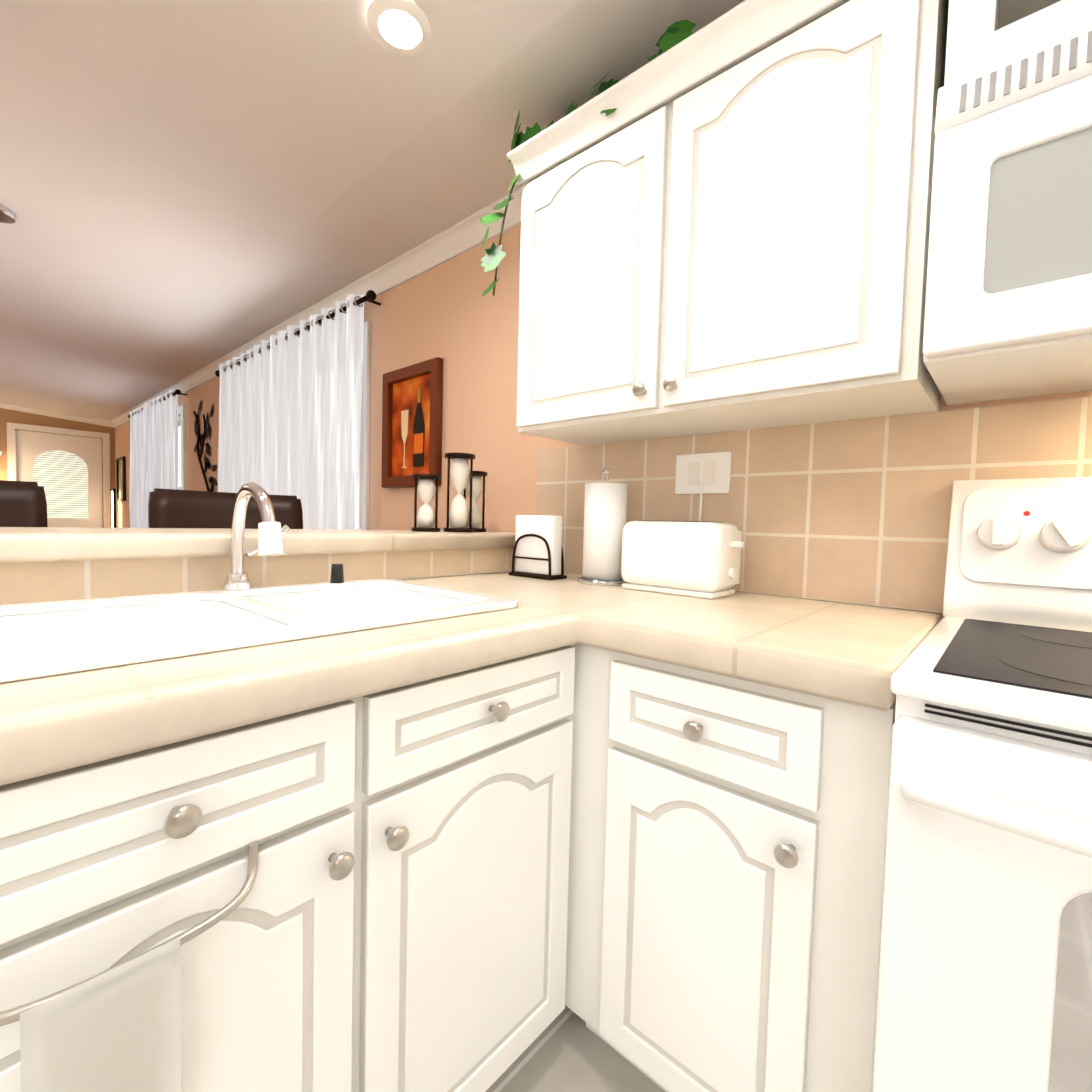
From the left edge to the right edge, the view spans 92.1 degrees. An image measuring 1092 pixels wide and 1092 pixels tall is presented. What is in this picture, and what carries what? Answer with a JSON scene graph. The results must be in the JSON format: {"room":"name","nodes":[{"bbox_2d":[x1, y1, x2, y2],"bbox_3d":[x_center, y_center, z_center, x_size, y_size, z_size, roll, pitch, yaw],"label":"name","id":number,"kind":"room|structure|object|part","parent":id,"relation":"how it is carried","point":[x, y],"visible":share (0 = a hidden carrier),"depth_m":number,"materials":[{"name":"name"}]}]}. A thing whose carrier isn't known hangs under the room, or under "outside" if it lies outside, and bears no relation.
{"room":"kitchen","nodes":[
{"label":"kitchen","id":0,"kind":"room"},
{"bbox_2d":[0,408,115,527],"bbox_3d":[-7.401,-0.874,5.444,0.140,3.050,4.600,4,3,42],"label":"wall","id":1,"kind":"structure","parent":0,"point":[11,416],"depth_m":6.58,"materials":[{"name":"beige"}]},
{"bbox_2d":[0,403,113,427],"bbox_3d":[-7.304,-1.756,5.337,0.060,0.417,4.600,4,3,42],"label":"crown molding","id":2,"kind":"structure","parent":1,"relation":"attached to","point":[102,422],"depth_m":6.65,"materials":[{"name":"white wood"}]},
{"bbox_2d":[7,422,110,527],"bbox_3d":[-6.192,-0.430,6.733,0.104,2.130,0.960,4,3,42],"label":"entry door","id":3,"kind":"structure","parent":1,"relation":"in","point":[65,471],"depth_m":6.76,"materials":[{"name":"white wood"}]},
{"bbox_2d":[0,0,744,419],"bbox_3d":[-2.785,-1.503,1.291,12.480,0.343,4.880,4,3,42],"label":"ceiling","id":4,"kind":"structure","parent":0,"point":[188,188],"depth_m":1.78,"materials":[{"name":"white paint"}]},
{"bbox_2d":[0,204,16,223],"bbox_3d":[-2.356,-1.001,1.998,0.449,0.887,0.520,4,3,42],"label":"chandelier","id":5,"kind":"object","parent":4,"relation":"hanging from","point":[8,215],"visible":1,"depth_m":2.24,"materials":[{"name":"silver metal"}]},
{"bbox_2d":[366,0,431,56],"bbox_3d":[-0.362,-1.285,1.308,0.160,0.006,0.160,4,3,42],"label":"recessed light","id":6,"kind":"object","parent":4,"relation":"in","point":[377,9],"depth_m":1.30,"materials":[{"name":"white"}]},
{"bbox_2d":[396,571,511,579],"bbox_3d":[-0.839,0.516,1.225,0.185,0.997,2.164,4,3,42],"label":"wall","id":7,"kind":"structure","parent":0,"point":[451,575],"depth_m":1.66,"materials":[{"name":"beige tile"}]},
{"bbox_2d":[443,453,474,531],"bbox_3d":[-0.304,-0.185,1.849,0.106,0.270,0.106,4,3,42],"label":"hourglass","id":8,"kind":"object","parent":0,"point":[459,471],"visible":1,"depth_m":1.82,"materials":[{"name":"brown metal"}]},
{"bbox_2d":[486,1005,664,1091],"bbox_3d":[0.031,1.147,-1.176,4.740,0.001,4.880,4,3,42],"label":"floor","id":9,"kind":"structure","parent":0,"point":[567,1050],"depth_m":1.06,"materials":[{"name":"beige tile"}]},
{"bbox_2d":[648,704,895,1091],"bbox_3d":[0.443,0.624,1.109,0.535,0.856,0.627,4,3,42],"label":"base cabinet","id":10,"kind":"object","parent":9,"relation":"on","point":[794,1007],"depth_m":0.76,"materials":[{"name":"white wood"}]},
{"bbox_3d":[-0.106,0.638,0.886,0.018,0.585,0.435,4,3,42],"label":"cab pen door","id":11,"kind":"part","parent":10,"relation":"part of","materials":[{"name":"white wood"}]},
{"bbox_3d":[-0.096,0.265,0.869,0.018,0.132,0.435,4,3,42],"label":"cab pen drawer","id":12,"kind":"part","parent":10,"relation":"part of","materials":[{"name":"white wood"}]},
{"bbox_2d":[0,568,943,1091],"bbox_3d":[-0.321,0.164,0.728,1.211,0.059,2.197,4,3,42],"label":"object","id":13,"kind":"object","parent":10,"relation":"on","point":[477,807],"depth_m":0.77,"materials":[{"name":"white wood"}]},
{"bbox_2d":[0,841,257,1026],"bbox_3d":[-0.398,0.364,0.494,0.046,0.052,0.250,4,3,42],"label":"bar","id":14,"kind":"object","parent":13,"relation":"attached to","point":[12,1015],"visible":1,"depth_m":0.53,"materials":[{"name":"silver metal"}]},
{"bbox_2d":[20,937,180,1091],"bbox_3d":[-0.392,0.474,0.472,0.009,0.192,0.110,4,3,42],"label":"towel","id":15,"kind":"object","parent":14,"relation":"hanging from","point":[117,1029],"visible":1,"depth_m":0.47,"materials":[{"name":"white fabric"}]},
{"bbox_3d":[-0.395,0.645,0.563,0.018,0.585,0.392,4,3,42],"label":"cab pen door","id":16,"kind":"part","parent":13,"relation":"part of","materials":[{"name":"white wood"}]},
{"bbox_3d":[-0.386,0.272,0.546,0.018,0.132,0.392,4,3,42],"label":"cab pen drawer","id":17,"kind":"part","parent":13,"relation":"part of","materials":[{"name":"white wood"}]},
{"bbox_3d":[-0.361,0.274,0.524,0.018,0.033,0.033,4,3,42],"label":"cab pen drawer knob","id":18,"kind":"part","parent":13,"relation":"part of","materials":[{"name":"silver metal"}]},
{"bbox_2d":[223,482,289,591],"bbox_3d":[-0.565,-0.016,1.092,0.234,0.227,0.131,4,3,42],"label":"faucet","id":19,"kind":"object","parent":13,"relation":"on","point":[271,539],"depth_m":1.11,"materials":[{"name":"silver metal"}]},
{"bbox_2d":[0,578,517,731],"bbox_3d":[-0.509,0.141,0.946,0.510,0.072,0.820,4,3,42],"label":"sink","id":20,"kind":"object","parent":13,"relation":"in","point":[40,641],"depth_m":0.93,"materials":[{"name":"white ceramic"}]},
{"bbox_2d":[330,563,344,583],"bbox_3d":[-0.510,0.067,1.287,0.032,0.046,0.032,4,3,42],"label":"sprayer","id":21,"kind":"object","parent":13,"relation":"on","point":[337,574],"depth_m":1.28,"materials":[{"name":"black plastic"}]},
{"bbox_3d":[-0.253,0.397,0.653,0.018,0.033,0.033,4,3,42],"label":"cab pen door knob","id":22,"kind":"part","parent":13,"relation":"part of","materials":[{"name":"silver metal"}]},
{"bbox_3d":[-0.200,0.396,0.713,0.018,0.033,0.033,4,3,42],"label":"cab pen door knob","id":23,"kind":"part","parent":13,"relation":"part of","materials":[{"name":"silver metal"}]},
{"bbox_2d":[411,474,440,531],"bbox_3d":[-0.408,-0.145,1.795,0.096,0.190,0.096,4,3,42],"label":"hourglass","id":24,"kind":"object","parent":13,"relation":"on","point":[426,518],"visible":0.98,"depth_m":1.77,"materials":[{"name":"brown metal"}]},
{"bbox_3d":[-0.410,-0.057,1.799,0.096,0.012,0.096,4,3,42],"label":"plate","id":25,"kind":"part","parent":24,"relation":"part of","materials":[{"name":"black wood"}]},
{"bbox_3d":[-0.406,-0.234,1.791,0.096,0.012,0.096,4,3,42],"label":"plate","id":26,"kind":"part","parent":24,"relation":"part of","materials":[{"name":"black wood"}]},
{"bbox_3d":[-0.370,-0.144,1.782,0.008,0.166,0.008,4,3,42],"label":"post","id":27,"kind":"part","parent":24,"relation":"part of","materials":[{"name":"black wood"}]},
{"bbox_2d":[464,471,486,531],"bbox_3d":[-0.268,-0.164,1.951,0.096,0.220,0.096,4,3,42],"label":"hourglass","id":28,"kind":"object","parent":13,"relation":"on","point":[477,517],"visible":0.77,"depth_m":1.93,"materials":[{"name":"brown metal"}]},
{"bbox_3d":[-0.071,0.267,0.847,0.018,0.033,0.033,4,3,42],"label":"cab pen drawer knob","id":29,"kind":"part","parent":13,"relation":"part of","materials":[{"name":"silver metal"}]},
{"bbox_2d":[509,515,566,579],"bbox_3d":[-0.026,0.001,1.671,0.180,0.195,0.080,4,3,42],"label":"napkin holder","id":30,"kind":"object","parent":13,"relation":"on","point":[537,551],"visible":1,"depth_m":1.64,"materials":[{"name":"white paper"}]},
{"bbox_2d":[578,467,626,585],"bbox_3d":[0.174,-0.062,1.551,0.150,0.342,0.150,4,3,42],"label":"paper towel","id":31,"kind":"object","parent":13,"relation":"on","point":[605,508],"visible":0.96,"depth_m":1.50,"materials":[{"name":"white paper"}]},
{"bbox_3d":[0.177,-0.199,1.545,0.011,0.035,0.012,4,3,42],"label":"post","id":32,"kind":"part","parent":31,"relation":"part of","materials":[{"name":"silver metal"}]},
{"bbox_2d":[621,478,743,598],"bbox_3d":[0.386,-0.034,1.407,0.310,0.310,0.227,4,3,42],"label":"toaster","id":33,"kind":"object","parent":13,"relation":"on","point":[699,558],"visible":0.98,"depth_m":1.31,"materials":[{"name":"white plastic"}]},
{"bbox_3d":[0.423,-0.050,1.478,0.018,0.284,0.070,4,3,42],"label":"cord","id":34,"kind":"part","parent":33,"relation":"part of","materials":[{"name":"white plastic"}]},
{"bbox_3d":[0.456,0.030,1.300,0.004,0.135,0.120,4,3,42],"label":"panel","id":35,"kind":"part","parent":33,"relation":"part of","materials":[{"name":"white plastic"}]},
{"bbox_3d":[0.468,-0.004,1.288,0.027,0.015,0.020,4,3,42],"label":"lever","id":36,"kind":"part","parent":33,"relation":"part of","materials":[{"name":"white plastic"}]},
{"bbox_3d":[0.233,0.295,0.837,0.033,0.033,0.018,4,3,42],"label":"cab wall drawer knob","id":37,"kind":"part","parent":10,"relation":"part of","materials":[{"name":"silver metal"}]},
{"bbox_3d":[0.246,0.662,0.878,0.355,0.555,0.018,4,3,42],"label":"cab wall door","id":38,"kind":"part","parent":10,"relation":"part of","materials":[{"name":"white wood"}]},
{"bbox_3d":[0.255,0.294,0.862,0.355,0.145,0.018,4,3,42],"label":"cab wall drawer","id":39,"kind":"part","parent":10,"relation":"part of","materials":[{"name":"white wood"}]},
{"bbox_3d":[0.339,0.438,0.745,0.033,0.033,0.018,4,3,42],"label":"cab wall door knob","id":40,"kind":"part","parent":10,"relation":"part of","materials":[{"name":"silver metal"}]},
{"bbox_2d":[872,477,1091,1091],"bbox_3d":[0.886,0.488,0.613,0.760,1.197,0.750,4,3,42],"label":"range","id":41,"kind":"object","parent":9,"relation":"on","point":[985,973],"visible":1,"depth_m":0.58,"materials":[{"name":"white metal"}]},
{"bbox_3d":[0.690,0.526,0.398,0.746,0.606,0.045,4,3,42],"label":"door","id":42,"kind":"part","parent":41,"relation":"part of","materials":[{"name":"white metal"}]},
{"bbox_3d":[0.662,0.287,0.349,0.722,0.048,0.066,4,3,42],"label":"handle","id":43,"kind":"part","parent":41,"relation":"part of","materials":[{"name":"white"}]},
{"bbox_3d":[0.860,-0.023,1.001,0.066,0.065,0.037,4,3,42],"label":"knob","id":44,"kind":"part","parent":41,"relation":"part of","materials":[{"name":"white plastic"}]},
{"bbox_3d":[0.676,0.154,0.642,0.190,0.001,0.190,4,3,42],"label":"burner","id":45,"kind":"part","parent":41,"relation":"part of","materials":[{"name":"grey glass"}]},
{"bbox_3d":[0.850,0.149,0.835,0.150,0.001,0.150,4,3,42],"label":"burner","id":46,"kind":"part","parent":41,"relation":"part of","materials":[{"name":"grey glass"}]},
{"bbox_3d":[0.683,0.507,0.386,0.460,0.345,0.004,4,3,42],"label":"door glass","id":47,"kind":"part","parent":41,"relation":"part of","materials":[{"name":"grey"}]},
{"bbox_3d":[0.927,-0.019,0.941,0.066,0.065,0.037,4,3,42],"label":"knob","id":48,"kind":"part","parent":41,"relation":"part of","materials":[{"name":"white plastic"}]},
{"bbox_2d":[115,224,1091,615],"bbox_3d":[-1.231,-0.458,3.104,12.480,2.750,0.140,4,3,42],"label":"wall","id":49,"kind":"structure","parent":0,"point":[457,322],"depth_m":2.22,"materials":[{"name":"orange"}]},
{"bbox_2d":[116,456,125,500],"bbox_3d":[-5.483,-0.860,6.791,0.420,0.560,0.030,4,3,42],"label":"framed picture","id":50,"kind":"object","parent":49,"relation":"attached to","point":[120,478],"visible":1,"depth_m":6.81,"materials":[{"name":"brown wood"}]},
{"bbox_2d":[128,389,186,527],"bbox_3d":[-4.051,-0.387,5.454,1.988,2.190,0.125,4,3,42],"label":"curtain","id":51,"kind":"object","parent":49,"relation":"hanging from","point":[153,443],"visible":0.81,"depth_m":5.34,"materials":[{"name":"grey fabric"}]},
{"bbox_2d":[178,405,185,489],"bbox_3d":[-3.937,-0.585,5.574,1.870,1.700,0.310,4,3,42],"label":"living room window","id":52,"kind":"structure","parent":49,"relation":"in","point":[181,455],"depth_m":4.93,"materials":[{"name":"white"}]},
{"bbox_2d":[193,399,216,491],"bbox_3d":[-2.915,-0.813,4.479,0.641,0.886,0.030,4,3,42],"label":"wall art","id":53,"kind":"object","parent":49,"relation":"attached to","point":[200,438],"visible":0.94,"depth_m":4.46,"materials":[{"name":"brown metal"}]},
{"bbox_3d":[-2.962,-0.804,4.521,0.434,0.753,0.030,4,3,42],"label":"stem","id":54,"kind":"part","parent":53,"relation":"part of","materials":[{"name":"brown metal"}]},
{"bbox_2d":[215,290,380,528],"bbox_3d":[-1.677,-0.219,3.329,2.268,2.170,0.125,4,3,42],"label":"curtain","id":55,"kind":"object","parent":49,"relation":"hanging from","point":[291,411],"visible":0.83,"depth_m":3.00,"materials":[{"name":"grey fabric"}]},
{"bbox_3d":[-1.665,-1.257,3.266,2.220,0.022,0.022,4,3,42],"label":"rod","id":56,"kind":"part","parent":55,"relation":"part of","materials":[{"name":"brown metal"}]},
{"bbox_2d":[110,185,523,427],"bbox_3d":[-2.838,-1.431,4.389,8.000,0.085,0.060,4,3,42],"label":"crown molding","id":57,"kind":"structure","parent":49,"relation":"attached to","point":[459,237],"depth_m":2.43,"materials":[{"name":"white wood"}]},
{"bbox_2d":[362,321,370,529],"bbox_3d":[-1.556,-0.426,3.442,2.070,1.700,0.310,4,3,42],"label":"dining room window","id":58,"kind":"structure","parent":49,"relation":"in","point":[366,409],"depth_m":2.71,"materials":[{"name":"white"}]},
{"bbox_2d":[381,357,442,487],"bbox_3d":[-0.629,-0.552,2.442,0.440,0.550,0.035,4,3,42],"label":"picture","id":59,"kind":"object","parent":49,"relation":"attached to","point":[412,401],"visible":0.98,"depth_m":2.44,"materials":[{"name":"brown wood"}]},
{"bbox_2d":[391,372,436,477],"bbox_3d":[-0.620,-0.552,2.452,0.340,0.450,0.008,4,3,42],"label":"art","id":60,"kind":"object","parent":59,"relation":"attached to","point":[410,397],"depth_m":2.46},
{"bbox_2d":[512,0,967,451],"bbox_3d":[0.388,-0.690,1.320,0.965,0.755,0.342,4,3,42],"label":"upper cabinet","id":61,"kind":"object","parent":49,"relation":"attached to","point":[739,247],"depth_m":1.09,"materials":[{"name":"white wood"}]},
{"bbox_2d":[479,20,696,295],"bbox_3d":[0.139,-0.980,1.433,0.634,0.535,0.350,4,3,42],"label":"ivy plant","id":62,"kind":"object","parent":61,"relation":"on","point":[675,33],"visible":0.15,"depth_m":1.49,"materials":[{"name":"green plant"}]},
{"bbox_3d":[0.098,-0.671,1.364,0.455,0.675,0.018,4,3,42],"label":"cab door","id":63,"kind":"part","parent":61,"relation":"part of","materials":[{"name":"white wood"}]},
{"bbox_3d":[0.215,-0.364,1.221,0.033,0.033,0.018,4,3,42],"label":"cab door knob","id":64,"kind":"part","parent":61,"relation":"part of","materials":[{"name":"silver metal"}]},
{"bbox_3d":[0.274,-0.360,1.168,0.033,0.033,0.018,4,3,42],"label":"cab door knob","id":65,"kind":"part","parent":61,"relation":"part of","materials":[{"name":"silver metal"}]},
{"bbox_3d":[0.451,-0.648,1.048,0.455,0.675,0.018,4,3,42],"label":"cab door","id":66,"kind":"part","parent":61,"relation":"part of","materials":[{"name":"white wood"}]},
{"bbox_3d":[0.953,-0.836,0.593,0.798,0.263,0.020,4,3,42],"label":"cab niche frame","id":67,"kind":"part","parent":61,"relation":"part of","materials":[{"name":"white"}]},
{"bbox_2d":[923,23,1091,404],"bbox_3d":[1.014,-0.487,0.687,0.802,0.429,0.453,4,3,42],"label":"microwave","id":68,"kind":"object","parent":49,"relation":"attached to","point":[1008,307],"visible":1,"depth_m":0.76,"materials":[{"name":"white"}]},
{"label":"floor","id":69,"kind":"structure","parent":0,"visible":0},
{"bbox_2d":[0,480,47,526],"bbox_3d":[-1.543,0.408,1.294,0.506,1.170,0.500,4,3,42],"label":"bar stool","id":70,"kind":"object","parent":69,"relation":"on","point":[23,503],"visible":0.12,"depth_m":1.53,"materials":[{"name":"brown leather"}]},
{"bbox_2d":[110,488,115,527],"bbox_3d":[-5.673,-0.060,6.908,0.220,1.380,0.100,4,3,42],"label":"floor lamp","id":71,"kind":"object","parent":69,"relation":"on","point":[111,490],"visible":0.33,"depth_m":6.90,"materials":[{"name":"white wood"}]},
{"bbox_2d":[113,489,115,527],"bbox_3d":[-5.606,-0.070,6.848,0.024,1.350,0.024,4,3,42],"label":"lamp post","id":72,"kind":"object","parent":71,"relation":"attached to","point":[114,508],"visible":0.36,"depth_m":6.82,"materials":[{"name":"black metal"}]},
{"bbox_2d":[148,488,302,528],"bbox_3d":[-1.042,0.395,1.852,0.506,1.170,0.500,4,3,42],"label":"bar stool","id":73,"kind":"object","parent":69,"relation":"on","point":[170,508],"visible":0.19,"depth_m":1.89,"materials":[{"name":"brown leather"}]}
]}

